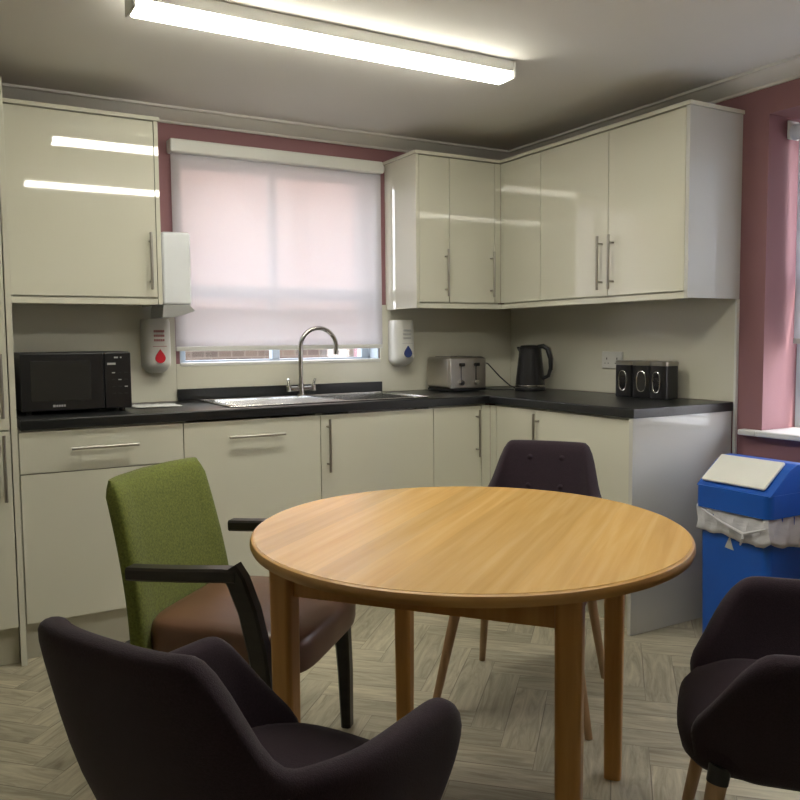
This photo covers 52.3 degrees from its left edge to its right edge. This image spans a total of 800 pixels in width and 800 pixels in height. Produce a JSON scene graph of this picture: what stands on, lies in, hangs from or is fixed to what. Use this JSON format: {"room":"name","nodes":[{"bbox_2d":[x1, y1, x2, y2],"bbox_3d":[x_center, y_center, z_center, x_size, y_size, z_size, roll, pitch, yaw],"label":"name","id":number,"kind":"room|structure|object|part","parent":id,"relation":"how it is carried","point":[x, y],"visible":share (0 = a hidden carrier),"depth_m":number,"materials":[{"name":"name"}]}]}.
{"room":"staff break room kitchen","nodes":[
{"label":"staff break room kitchen","id":0,"kind":"room"},
{"bbox_2d":[16,122,503,408],"bbox_3d":[-1.280,-0.156,3.857,4.900,2.340,0.300,-3,5,-30],"label":"wall","id":1,"kind":"structure","parent":0,"point":[166,131],"depth_m":3.93,"materials":[{"name":"pink paint"}]},
{"bbox_2d":[2,97,162,306],"bbox_3d":[-1.336,-0.786,3.399,0.609,0.775,0.356,-3,5,-30],"label":"upper cabinet","id":2,"kind":"object","parent":1,"relation":"attached to","point":[83,194],"depth_m":3.27,"materials":[{"name":"beige laminate"}]},
{"bbox_2d":[11,296,157,304],"bbox_3d":[-1.279,-0.402,3.309,0.584,0.025,0.018,-3,5,-30],"label":"light pelmet","id":3,"kind":"object","parent":2,"relation":"attached to","point":[47,300],"visible":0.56,"depth_m":3.30,"materials":[{"name":"beige laminate"}]},
{"bbox_3d":[-1.038,-0.579,3.402,0.012,0.237,0.038,-3,5,-30],"label":"handle","id":4,"kind":"part","parent":2,"relation":"part of","materials":[{"name":"silver metal"}]},
{"bbox_3d":[-1.095,-0.792,3.560,0.018,0.758,0.319,-3,5,-30],"label":"panel","id":5,"kind":"part","parent":2,"relation":"part of","materials":[{"name":"beige laminate"}]},
{"bbox_2d":[151,232,194,318],"bbox_3d":[-1.007,-0.542,3.593,0.142,0.360,0.265,-3,5,-30],"label":"paper towel dispenser","id":6,"kind":"object","parent":2,"relation":"attached to","point":[175,246],"visible":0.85,"depth_m":3.48,"materials":[{"name":"white plastic"}]},
{"bbox_2d":[151,305,194,318],"bbox_3d":[-1.002,-0.388,3.598,0.142,0.052,0.239,-3,5,-30],"label":"outlet","id":7,"kind":"object","parent":6,"relation":"attached to","point":[159,311],"depth_m":3.51,"materials":[{"name":"grey plastic"}]},
{"bbox_2d":[140,319,170,372],"bbox_3d":[-1.101,-0.244,3.703,0.124,0.245,0.110,-3,5,-30],"label":"soap dispenser","id":8,"kind":"object","parent":1,"relation":"attached to","point":[154,333],"visible":1,"depth_m":3.67,"materials":[{"name":"white plastic"}]},
{"bbox_2d":[153,330,166,346],"bbox_3d":[-1.080,-0.277,3.663,0.060,0.074,0.014,-3,5,-30],"label":"print","id":9,"kind":"object","parent":8,"relation":"attached to","point":[159,336],"depth_m":3.66},
{"bbox_2d":[2,83,509,159],"bbox_3d":[-1.192,-1.283,3.601,4.300,0.056,0.098,-3,5,-30],"label":"trim","id":10,"kind":"structure","parent":1,"relation":"attached to","point":[170,114],"depth_m":3.87,"materials":[{"name":"white paint"}]},
{"bbox_2d":[12,303,510,402],"bbox_3d":[-0.511,-0.254,4.116,2.678,0.462,0.012,-3,5,-30],"label":"backsplash","id":11,"kind":"structure","parent":1,"relation":"attached to","point":[37,327],"depth_m":4.01,"materials":[{"name":"beige paint"}]},
{"bbox_2d":[181,348,368,362],"bbox_3d":[-0.639,-0.693,4.163,1.065,0.987,0.058,-3,5,-30],"label":"window","id":12,"kind":"structure","parent":1,"relation":"in","point":[362,353],"depth_m":4.18,"materials":[{"name":"white plastic"}]},
{"bbox_2d":[166,138,384,350],"bbox_3d":[-0.569,-0.730,4.012,1.107,0.962,0.073,-3,5,-30],"label":"roller blind","id":13,"kind":"object","parent":1,"relation":"attached to","point":[284,244],"visible":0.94,"depth_m":3.99,"materials":[{"name":"white fabric"}]},
{"bbox_2d":[180,358,380,366],"bbox_3d":[-0.592,-0.192,4.129,1.065,0.016,0.116,-3,5,-30],"label":"trim","id":14,"kind":"structure","parent":1,"relation":"attached to","point":[184,364],"depth_m":4.05,"materials":[{"name":"white paint"}]},
{"bbox_2d":[369,348,378,357],"bbox_3d":[-0.144,-0.715,4.362,0.008,0.982,0.098,-3,5,-30],"label":"trim","id":15,"kind":"structure","parent":1,"relation":"attached to","point":[373,352],"depth_m":4.39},
{"bbox_2d":[388,320,413,365],"bbox_3d":[0.018,-0.302,4.348,0.124,0.245,0.110,-3,5,-30],"label":"soap dispenser","id":16,"kind":"object","parent":1,"relation":"attached to","point":[400,332],"visible":1,"depth_m":4.31,"materials":[{"name":"white plastic"}]},
{"bbox_2d":[402,329,411,343],"bbox_3d":[0.039,-0.335,4.308,0.060,0.074,0.014,-3,5,-30],"label":"print","id":17,"kind":"object","parent":16,"relation":"attached to","point":[406,333],"depth_m":4.31,"materials":[{"name":"grey plastic"}]},
{"bbox_2d":[384,153,500,309],"bbox_3d":[0.236,-0.860,4.306,0.523,0.759,0.356,-3,5,-30],"label":"upper cabinet","id":18,"kind":"object","parent":1,"relation":"attached to","point":[443,215],"visible":0.99,"depth_m":4.18,"materials":[{"name":"beige laminate"}]},
{"bbox_3d":[0.008,-0.849,4.196,0.017,0.758,0.319,-3,5,-30],"label":"panel","id":19,"kind":"part","parent":18,"relation":"part of","materials":[{"name":"beige laminate"}]},
{"bbox_3d":[0.169,-0.858,4.115,0.178,0.725,0.018,-3,5,-30],"label":"door","id":20,"kind":"part","parent":18,"relation":"part of","materials":[{"name":"beige paint"}]},
{"bbox_3d":[0.241,-0.646,4.139,0.012,0.237,0.038,-3,5,-30],"label":"handle","id":21,"kind":"part","parent":18,"relation":"part of","materials":[{"name":"silver metal"}]},
{"bbox_3d":[0.371,-0.869,4.232,0.284,0.725,0.018,-3,5,-30],"label":"door","id":22,"kind":"part","parent":18,"relation":"part of","materials":[{"name":"beige paint"}]},
{"bbox_3d":[0.488,-0.659,4.282,0.012,0.237,0.038,-3,5,-30],"label":"handle","id":23,"kind":"part","parent":18,"relation":"part of","materials":[{"name":"silver metal"}]},
{"bbox_3d":[0.512,-0.876,4.313,0.036,0.725,0.018,-3,5,-30],"label":"corner post","id":24,"kind":"part","parent":18,"relation":"part of","materials":[{"name":"beige laminate"}]},
{"bbox_2d":[0,0,799,150],"bbox_3d":[0.185,-1.196,1.219,4.900,0.100,6.200,-3,5,-30],"label":"ceiling","id":25,"kind":"structure","parent":0,"point":[579,63],"depth_m":3.06,"materials":[{"name":"white paint"}]},
{"bbox_2d":[125,0,515,85],"bbox_3d":[-0.199,-1.227,2.795,1.420,0.066,0.106,-3,5,-30],"label":"light","id":26,"kind":"object","parent":25,"relation":"attached to","point":[207,15],"visible":1,"depth_m":2.71,"materials":[{"name":"white plastic"}]},
{"bbox_2d":[0,604,799,799],"bbox_3d":[0.207,1.140,1.393,4.300,0.105,5.600,-3,5,-30],"label":"floor","id":27,"kind":"structure","parent":0,"point":[504,701],"depth_m":2.63,"materials":[{"name":"beige laminate"}]},
{"bbox_2d":[0,76,27,665],"bbox_3d":[-1.787,-0.080,3.024,0.605,2.119,0.636,-3,5,-30],"label":"tall cabinet","id":28,"kind":"object","parent":27,"relation":"on","point":[13,642],"visible":1,"depth_m":2.94,"materials":[{"name":"beige laminate"}]},
{"bbox_3d":[-1.416,-0.048,2.896,0.012,0.230,0.038,-3,5,-30],"label":"handle","id":29,"kind":"part","parent":28,"relation":"part of","materials":[{"name":"silver metal"}]},
{"bbox_3d":[-1.665,-0.499,2.752,0.580,1.244,0.018,-3,5,-30],"label":"door","id":30,"kind":"part","parent":28,"relation":"part of","materials":[{"name":"beige paint"}]},
{"bbox_3d":[-1.413,0.246,2.917,0.012,0.240,0.038,-3,5,-30],"label":"handle","id":31,"kind":"part","parent":28,"relation":"part of","materials":[{"name":"silver metal"}]},
{"bbox_3d":[-1.656,0.485,2.826,0.580,0.722,0.018,-3,5,-30],"label":"door","id":32,"kind":"part","parent":28,"relation":"part of","materials":[{"name":"beige paint"}]},
{"bbox_2d":[26,608,129,658],"bbox_3d":[-0.466,0.853,3.612,2.176,0.148,0.015,-3,5,-30],"label":"board","id":33,"kind":"object","parent":27,"relation":"on","point":[113,624],"visible":0.08,"depth_m":3.19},
{"bbox_2d":[17,421,183,623],"bbox_3d":[-1.259,0.441,3.369,0.602,0.721,0.611,-3,5,-30],"label":"base cabinet","id":34,"kind":"object","parent":27,"relation":"on","point":[71,566],"visible":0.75,"depth_m":3.08,"materials":[{"name":"beige laminate"}]},
{"bbox_3d":[-1.128,0.539,3.153,0.598,0.555,0.018,-3,5,-30],"label":"door","id":35,"kind":"part","parent":34,"relation":"part of","materials":[{"name":"beige paint"}]},
{"bbox_3d":[-1.131,0.182,3.127,0.598,0.153,0.018,-3,5,-30],"label":"drawer","id":36,"kind":"part","parent":34,"relation":"part of","materials":[{"name":"beige laminate"}]},
{"bbox_3d":[-1.119,0.175,3.101,0.245,0.012,0.038,-3,5,-30],"label":"handle","id":37,"kind":"part","parent":34,"relation":"part of","materials":[{"name":"silver metal"}]},
{"bbox_2d":[106,457,355,728],"bbox_3d":[-0.457,0.611,2.288,0.590,0.832,0.592,1,4,16],"label":"armchair","id":38,"kind":"object","parent":27,"relation":"on","point":[181,588],"visible":0.8,"depth_m":2.17,"materials":[{"name":"green fabric"}]},
{"bbox_3d":[-0.667,0.413,2.332,0.157,0.440,0.504,1,4,16],"label":"backrest","id":39,"kind":"part","parent":38,"relation":"part of","materials":[{"name":"green fabric"}]},
{"bbox_3d":[-0.535,0.428,2.013,0.299,0.047,0.048,1,4,16],"label":"arm","id":40,"kind":"part","parent":38,"relation":"part of","materials":[{"name":"black wood"}]},
{"bbox_3d":[-0.389,0.388,2.535,0.299,0.047,0.048,1,4,16],"label":"arm","id":41,"kind":"part","parent":38,"relation":"part of","materials":[{"name":"black wood"}]},
{"bbox_3d":[-0.362,0.720,1.987,0.137,0.653,0.040,1,4,16],"label":"leg","id":42,"kind":"part","parent":38,"relation":"part of","materials":[{"name":"black wood"}]},
{"bbox_3d":[-0.397,0.603,2.271,0.464,0.122,0.502,1,4,16],"label":"seat","id":43,"kind":"part","parent":38,"relation":"part of","materials":[{"name":"brown leather"}]},
{"bbox_3d":[-0.216,0.679,2.510,0.137,0.653,0.040,1,4,16],"label":"leg","id":44,"kind":"part","parent":38,"relation":"part of","materials":[{"name":"black wood"}]},
{"bbox_2d":[38,616,461,799],"bbox_3d":[-0.219,0.690,1.289,0.537,0.818,0.593,2,5,33],"label":"tub chair","id":45,"kind":"object","parent":27,"relation":"on","point":[194,720],"visible":1,"depth_m":1.04,"materials":[{"name":"fabric"}]},
{"bbox_3d":[-0.182,0.674,1.345,0.424,0.121,0.456,2,5,33],"label":"seat","id":46,"kind":"part","parent":45,"relation":"part of","materials":[{"name":"fabric"}]},
{"bbox_2d":[182,413,320,576],"bbox_3d":[-0.738,0.414,3.670,0.599,0.721,0.611,-3,5,-30],"label":"base cabinet","id":47,"kind":"object","parent":27,"relation":"on","point":[265,466],"visible":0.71,"depth_m":3.43,"materials":[{"name":"beige laminate"}]},
{"bbox_3d":[-0.595,0.147,3.402,0.245,0.012,0.038,-3,5,-30],"label":"handle","id":48,"kind":"part","parent":47,"relation":"part of","materials":[{"name":"silver metal"}]},
{"bbox_2d":[318,407,433,498],"bbox_3d":[-0.225,0.387,3.965,0.584,0.721,0.611,-3,5,-30],"label":"base cabinet","id":49,"kind":"object","parent":27,"relation":"on","point":[393,449],"visible":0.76,"depth_m":3.71,"materials":[{"name":"beige laminate"}]},
{"bbox_3d":[-0.309,0.200,3.572,0.012,0.235,0.038,-3,5,-30],"label":"handle","id":50,"kind":"part","parent":49,"relation":"part of","materials":[{"name":"silver metal"}]},
{"bbox_2d":[431,404,489,486],"bbox_3d":[0.171,0.366,4.193,0.329,0.721,0.611,-3,5,-30],"label":"base cabinet","id":51,"kind":"object","parent":27,"relation":"on","point":[461,433],"visible":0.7,"depth_m":3.95,"materials":[{"name":"beige laminate"}]},
{"bbox_3d":[0.383,0.161,3.971,0.012,0.230,0.038,-3,5,-30],"label":"handle","id":52,"kind":"part","parent":51,"relation":"part of","materials":[{"name":"silver metal"}]},
{"bbox_3d":[0.420,0.380,4.041,0.050,0.712,0.019,-3,5,-30],"label":"corner post","id":53,"kind":"part","parent":51,"relation":"part of","materials":[{"name":"beige laminate"}]},
{"bbox_2d":[250,486,695,799],"bbox_3d":[0.163,0.670,1.958,1.024,0.746,1.044,-3,5,-30],"label":"round table","id":54,"kind":"object","parent":27,"relation":"on","point":[533,557],"visible":0.98,"depth_m":1.72,"materials":[{"name":"brown wood"}]},
{"bbox_3d":[-0.244,0.702,1.760,0.052,0.720,0.052,1,5,22],"label":"leg","id":55,"kind":"part","parent":54,"relation":"part of","materials":[{"name":"brown wood"}]},
{"bbox_3d":[0.013,0.652,2.404,0.052,0.720,0.052,1,5,22],"label":"leg","id":56,"kind":"part","parent":54,"relation":"part of","materials":[{"name":"brown wood"}]},
{"bbox_3d":[0.318,0.713,1.538,0.052,0.720,0.052,1,5,22],"label":"leg","id":57,"kind":"part","parent":54,"relation":"part of","materials":[{"name":"brown wood"}]},
{"bbox_3d":[0.574,0.663,2.187,0.052,0.720,0.052,1,5,22],"label":"leg","id":58,"kind":"part","parent":54,"relation":"part of","materials":[{"name":"brown wood"}]},
{"bbox_2d":[490,404,538,480],"bbox_3d":[0.781,0.372,4.039,0.572,0.721,0.344,-3,5,-30],"label":"base cabinet","id":59,"kind":"object","parent":27,"relation":"on","point":[507,422],"visible":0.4,"depth_m":3.92,"materials":[{"name":"beige laminate"}]},
{"bbox_3d":[0.468,0.381,4.029,0.019,0.712,0.048,-3,5,-30],"label":"corner post","id":60,"kind":"part","parent":59,"relation":"part of","materials":[{"name":"beige laminate"}]},
{"bbox_3d":[0.554,0.391,3.879,0.018,0.712,0.292,-3,5,-30],"label":"fixed panel","id":61,"kind":"part","parent":59,"relation":"part of","materials":[{"name":"beige laminate"}]},
{"bbox_2d":[433,440,603,739],"bbox_3d":[0.439,0.576,2.746,0.537,0.818,0.593,1,5,22],"label":"tub chair","id":62,"kind":"object","parent":27,"relation":"on","point":[558,466],"visible":0.19,"depth_m":2.91,"materials":[{"name":"fabric"}]},
{"bbox_3d":[0.152,0.806,2.611,0.123,0.383,0.036,-2,5,-20],"label":"leg","id":63,"kind":"part","parent":62,"relation":"part of","materials":[{"name":"brown wood"}]},
{"bbox_3d":[0.308,0.779,2.959,0.036,0.383,0.125,-1,4,-7],"label":"leg","id":64,"kind":"part","parent":62,"relation":"part of","materials":[{"name":"brown wood"}]},
{"bbox_3d":[0.539,0.814,2.452,0.036,0.383,0.123,-3,5,-25],"label":"leg","id":65,"kind":"part","parent":62,"relation":"part of","materials":[{"name":"brown wood"}]},
{"bbox_3d":[0.674,0.786,2.809,0.125,0.383,0.036,-4,5,-38],"label":"leg","id":66,"kind":"part","parent":62,"relation":"part of","materials":[{"name":"brown wood"}]},
{"bbox_2d":[532,409,628,595],"bbox_3d":[0.999,0.401,3.626,0.610,0.721,0.587,-3,5,-30],"label":"base cabinet","id":67,"kind":"object","parent":27,"relation":"on","point":[607,437],"visible":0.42,"depth_m":3.37,"materials":[{"name":"beige laminate"}]},
{"bbox_2d":[16,386,732,430],"bbox_3d":[-0.126,0.042,3.464,2.677,0.038,1.534,-3,5,-30],"label":"countertop","id":68,"kind":"structure","parent":67,"relation":"on","point":[597,403],"depth_m":3.45,"materials":[{"name":"black laminate"}]},
{"bbox_2d":[14,351,131,414],"bbox_3d":[-1.345,-0.077,3.340,0.410,0.240,0.318,-3,5,-30],"label":"microwave","id":69,"kind":"object","parent":68,"relation":"on","point":[74,380],"visible":0.98,"depth_m":3.20,"materials":[{"name":"black plastic"}]},
{"bbox_3d":[-1.317,-0.072,3.187,0.305,0.224,0.019,-3,5,-30],"label":"door","id":70,"kind":"part","parent":69,"relation":"part of","materials":[{"name":"black glass"}]},
{"bbox_3d":[-1.139,-0.081,3.290,0.103,0.224,0.019,-3,5,-30],"label":"control panel","id":71,"kind":"part","parent":69,"relation":"part of","materials":[{"name":"black plastic"}]},
{"bbox_2d":[132,403,181,407],"bbox_3d":[-1.054,0.023,3.503,0.216,0.007,0.140,-2,5,-24],"label":"sheet","id":72,"kind":"object","parent":68,"relation":"on","point":[157,404],"visible":0.98,"depth_m":3.47,"materials":[{"name":"white paper"}]},
{"bbox_2d":[177,381,381,400],"bbox_3d":[-0.568,-0.047,4.081,1.087,0.055,0.014,-3,5,-30],"label":"upstand","id":73,"kind":"object","parent":68,"relation":"on","point":[353,387],"visible":0.76,"depth_m":4.02,"materials":[{"name":"black laminate"}]},
{"bbox_2d":[286,326,338,395],"bbox_3d":[-0.434,-0.194,4.038,0.280,0.344,0.052,-2,5,-23],"label":"tap","id":74,"kind":"object","parent":68,"relation":"on","point":[300,388],"visible":1,"depth_m":4.01,"materials":[{"name":"silver metal"}]},
{"bbox_3d":[-0.545,-0.072,3.990,0.029,0.064,0.031,-3,5,-30],"label":"lever","id":75,"kind":"part","parent":74,"relation":"part of","materials":[{"name":"silver metal"}]},
{"bbox_3d":[-0.431,-0.079,4.056,0.029,0.064,0.032,-3,5,-30],"label":"lever","id":76,"kind":"part","parent":74,"relation":"part of","materials":[{"name":"silver metal"}]},
{"bbox_3d":[-0.404,-0.223,4.051,0.211,0.289,0.029,-2,5,-23],"label":"spout","id":77,"kind":"part","parent":74,"relation":"part of","materials":[{"name":"silver metal"}]},
{"bbox_2d":[198,391,427,414],"bbox_3d":[-0.401,0.076,3.845,0.974,0.173,0.466,-3,5,-30],"label":"sink","id":78,"kind":"object","parent":68,"relation":"in","point":[380,395],"visible":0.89,"depth_m":3.80,"materials":[{"name":"silver metal"}]},
{"bbox_3d":[-0.171,0.067,3.978,0.368,0.166,0.368,-3,5,-30],"label":"bowl","id":79,"kind":"part","parent":78,"relation":"part of","materials":[{"name":"silver metal"}]},
{"bbox_2d":[427,356,514,390],"bbox_3d":[0.392,-0.150,4.449,0.429,0.183,0.255,-3,5,-30],"label":"toaster","id":80,"kind":"object","parent":68,"relation":"on","point":[444,373],"visible":0.99,"depth_m":4.32,"materials":[{"name":"silver metal"}]},
{"bbox_3d":[0.359,-0.142,4.314,0.225,0.158,0.014,-3,5,-30],"label":"plate","id":81,"kind":"part","parent":80,"relation":"part of","materials":[{"name":"silver metal"}]},
{"bbox_3d":[0.514,-0.140,4.468,0.252,0.159,0.016,0,4,7],"label":"power cord","id":82,"kind":"part","parent":80,"relation":"part of","materials":[{"name":"black plastic"}]},
{"bbox_2d":[484,344,553,390],"bbox_3d":[0.607,-0.179,4.410,0.489,0.248,0.176,3,6,42],"label":"electric kettle","id":83,"kind":"object","parent":68,"relation":"on","point":[530,376],"visible":0.99,"depth_m":4.28,"materials":[{"name":"black plastic"}]},
{"bbox_3d":[0.502,-0.064,4.482,0.106,0.009,0.317,-2,5,-23],"label":"power cord","id":84,"kind":"part","parent":83,"relation":"part of","materials":[{"name":"black plastic"}]},
{"bbox_3d":[0.692,-0.282,4.332,0.118,0.024,0.118,-3,5,-30],"label":"lid","id":85,"kind":"part","parent":83,"relation":"part of","materials":[{"name":"black plastic"}]},
{"bbox_3d":[0.763,-0.200,4.289,0.085,0.192,0.026,2,5,35],"label":"handle","id":86,"kind":"part","parent":83,"relation":"part of","materials":[{"name":"black plastic"}]},
{"bbox_3d":[0.785,-0.223,4.272,0.045,0.133,0.008,2,5,35],"label":"handle trim","id":87,"kind":"part","parent":83,"relation":"part of","materials":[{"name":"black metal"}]},
{"bbox_2d":[616,360,637,396],"bbox_3d":[1.083,-0.104,3.859,0.104,0.170,0.101,-4,5,-38],"label":"canister","id":88,"kind":"object","parent":68,"relation":"on","point":[624,368],"visible":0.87,"depth_m":3.82,"materials":[{"name":"black metal"}]},
{"bbox_3d":[1.083,-0.178,3.854,0.101,0.022,0.101,-4,5,-38],"label":"lid","id":89,"kind":"part","parent":88,"relation":"part of","materials":[{"name":"silver metal"}]},
{"bbox_2d":[632,360,654,397],"bbox_3d":[1.133,-0.097,3.763,0.101,0.170,0.104,3,6,40],"label":"canister","id":90,"kind":"object","parent":68,"relation":"on","point":[641,368],"visible":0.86,"depth_m":3.73,"materials":[{"name":"black metal"}]},
{"bbox_3d":[1.133,-0.171,3.758,0.101,0.022,0.101,3,6,40],"label":"lid","id":91,"kind":"part","parent":90,"relation":"part of","materials":[{"name":"silver metal"}]},
{"bbox_2d":[649,361,678,399],"bbox_3d":[1.184,-0.090,3.664,0.104,0.170,0.101,-3,5,-32],"label":"canister","id":92,"kind":"object","parent":68,"relation":"on","point":[663,374],"visible":1,"depth_m":3.62,"materials":[{"name":"black metal"}]},
{"bbox_3d":[1.184,-0.164,3.659,0.101,0.022,0.101,-3,5,-32],"label":"lid","id":93,"kind":"part","parent":92,"relation":"part of","materials":[{"name":"silver metal"}]},
{"bbox_3d":[0.614,0.178,3.700,0.038,0.233,0.012,-3,5,-30],"label":"handle","id":94,"kind":"part","parent":67,"relation":"part of","materials":[{"name":"silver metal"}]},
{"bbox_2d":[585,596,626,626],"bbox_3d":[0.720,0.834,3.719,0.015,0.148,0.980,-3,5,-30],"label":"board","id":95,"kind":"object","parent":27,"relation":"on","point":[600,603],"visible":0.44,"depth_m":3.46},
{"bbox_2d":[627,411,731,635],"bbox_3d":[1.161,0.493,3.371,0.582,0.870,0.020,-3,5,-30],"label":"end panel","id":96,"kind":"object","parent":27,"relation":"on","point":[669,455],"visible":0.6,"depth_m":3.33,"materials":[{"name":"white laminate"}]},
{"bbox_2d":[677,576,799,799],"bbox_3d":[0.859,0.656,1.610,0.593,0.818,0.537,1,5,19],"label":"tub chair","id":97,"kind":"object","parent":27,"relation":"on","point":[738,705],"visible":1,"depth_m":1.52,"materials":[{"name":"fabric"}]},
{"bbox_3d":[0.695,0.854,1.905,0.036,0.383,0.123,-2,5,-23],"label":"leg","id":98,"kind":"part","parent":97,"relation":"part of","materials":[{"name":"brown wood"}]},
{"bbox_3d":[0.557,0.884,1.512,0.123,0.383,0.036,-3,5,-28],"label":"leg","id":99,"kind":"part","parent":97,"relation":"part of","materials":[{"name":"brown wood"}]},
{"bbox_3d":[0.795,0.644,1.632,0.456,0.121,0.424,1,5,19],"label":"seat","id":100,"kind":"part","parent":97,"relation":"part of","materials":[{"name":"fabric"}]},
{"bbox_2d":[696,453,799,633],"bbox_3d":[1.369,0.581,3.091,0.411,0.734,0.330,-3,5,-30],"label":"bin","id":101,"kind":"object","parent":27,"relation":"on","point":[748,507],"visible":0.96,"depth_m":2.96,"materials":[{"name":"blue plastic"}]},
{"bbox_2d":[697,453,799,519],"bbox_3d":[1.374,0.311,3.075,0.385,0.185,0.323,-3,5,-30],"label":"hood","id":102,"kind":"object","parent":101,"relation":"attached to","point":[736,486],"depth_m":2.95,"materials":[{"name":"blue plastic"}]},
{"bbox_2d":[546,78,799,462],"bbox_3d":[2.263,-0.075,2.328,0.300,2.340,5.900,-3,5,-30],"label":"wall","id":103,"kind":"structure","parent":0,"point":[770,160],"depth_m":3.37,"materials":[{"name":"pink paint"}]},
{"bbox_2d":[501,152,542,303],"bbox_3d":[0.751,-0.873,4.254,0.317,0.734,0.322,-3,5,-30],"label":"upper cabinet","id":104,"kind":"object","parent":103,"relation":"attached to","point":[520,178],"visible":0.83,"depth_m":4.17,"materials":[{"name":"white laminate"}]},
{"bbox_3d":[0.545,-0.876,4.311,0.018,0.725,0.017,-3,5,-30],"label":"corner post","id":105,"kind":"part","parent":104,"relation":"part of","materials":[{"name":"beige laminate"}]},
{"bbox_2d":[602,351,622,368],"bbox_3d":[1.060,-0.200,4.071,0.011,0.084,0.140,-3,5,-30],"label":"wall socket","id":106,"kind":"object","parent":103,"relation":"attached to","point":[609,359],"visible":0.8,"depth_m":4.08,"materials":[{"name":"white plastic"}]},
{"bbox_2d":[511,298,734,401],"bbox_3d":[1.037,-0.269,4.125,0.010,0.462,1.545,-3,5,-30],"label":"backsplash","id":107,"kind":"structure","parent":103,"relation":"attached to","point":[698,334],"depth_m":3.94,"materials":[{"name":"beige paint"}]},
{"bbox_2d":[540,104,742,301],"bbox_3d":[1.044,-0.823,3.712,0.356,0.759,0.912,-3,5,-30],"label":"upper cabinet","id":108,"kind":"object","parent":103,"relation":"attached to","point":[652,205],"visible":0.99,"depth_m":3.43,"materials":[{"name":"white laminate"}]},
{"bbox_2d":[419,292,683,308],"bbox_3d":[0.626,-0.450,3.706,0.525,0.025,1.236,-3,5,-30],"label":"trim","id":109,"kind":"structure","parent":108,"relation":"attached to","point":[678,295],"depth_m":3.93,"materials":[{"name":"beige laminate"}]},
{"bbox_2d":[383,99,744,164],"bbox_3d":[0.668,-1.217,3.834,0.850,0.016,1.561,-3,5,-30],"label":"crown molding","id":110,"kind":"structure","parent":108,"relation":"on","point":[688,102],"depth_m":3.77,"materials":[{"name":"beige laminate"}]},
{"bbox_3d":[0.819,-0.844,3.840,0.018,0.725,0.462,-3,5,-30],"label":"door","id":111,"kind":"part","parent":108,"relation":"part of","materials":[{"name":"beige paint"}]},
{"bbox_3d":[0.895,-0.616,3.671,0.038,0.240,0.012,-3,5,-30],"label":"handle","id":112,"kind":"part","parent":108,"relation":"part of","materials":[{"name":"silver metal"}]},
{"bbox_3d":[0.930,-0.611,3.611,0.038,0.240,0.012,-3,5,-30],"label":"handle","id":113,"kind":"part","parent":108,"relation":"part of","materials":[{"name":"silver metal"}]},
{"bbox_3d":[1.042,-0.817,3.454,0.018,0.725,0.425,-3,5,-30],"label":"door","id":114,"kind":"part","parent":108,"relation":"part of","materials":[{"name":"beige paint"}]},
{"bbox_3d":[1.284,-0.797,3.336,0.319,0.758,0.018,-3,5,-30],"label":"panel","id":115,"kind":"part","parent":108,"relation":"part of","materials":[{"name":"white laminate"}]},
{"bbox_2d":[508,54,799,156],"bbox_3d":[2.005,-1.214,2.273,0.098,0.056,5.600,-3,5,-30],"label":"trim","id":116,"kind":"structure","parent":103,"relation":"attached to","point":[788,69],"depth_m":3.43,"materials":[{"name":"white paint"}]},
{"bbox_2d":[732,299,739,453],"bbox_3d":[1.429,0.246,3.487,0.016,1.344,0.011,-3,5,-30],"label":"trim","id":117,"kind":"structure","parent":103,"relation":"attached to","point":[737,301],"depth_m":3.46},
{"bbox_2d":[738,427,799,441],"bbox_3d":[1.889,0.171,2.867,0.260,0.024,1.445,-3,5,-30],"label":"window sill","id":118,"kind":"structure","parent":103,"relation":"attached to","point":[792,434],"depth_m":3.32,"materials":[{"name":"white paint"}]},
{"bbox_2d":[787,120,799,343],"bbox_3d":[1.918,-0.648,2.823,0.070,0.905,1.248,-3,5,-30],"label":"roller blind","id":119,"kind":"object","parent":103,"relation":"attached to","point":[793,128],"visible":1,"depth_m":3.36,"materials":[{"name":"grey fabric"}]},
{"bbox_2d":[795,344,799,426],"bbox_3d":[2.018,-0.486,2.896,0.058,1.280,1.275,-3,5,-30],"label":"window","id":120,"kind":"structure","parent":103,"relation":"in","point":[797,394],"depth_m":3.46,"materials":[{"name":"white glass"}]},
{"label":"outside","id":121,"kind":"structure","parent":0,"visible":0},
{"bbox_2d":[185,349,353,359],"bbox_3d":[-0.260,0.016,7.414,17.000,1.650,0.200,-3,5,-30],"label":"wall","id":122,"kind":"structure","parent":121,"point":[307,353],"depth_m":6.74,"materials":[{"name":"red brick"}]}
]}

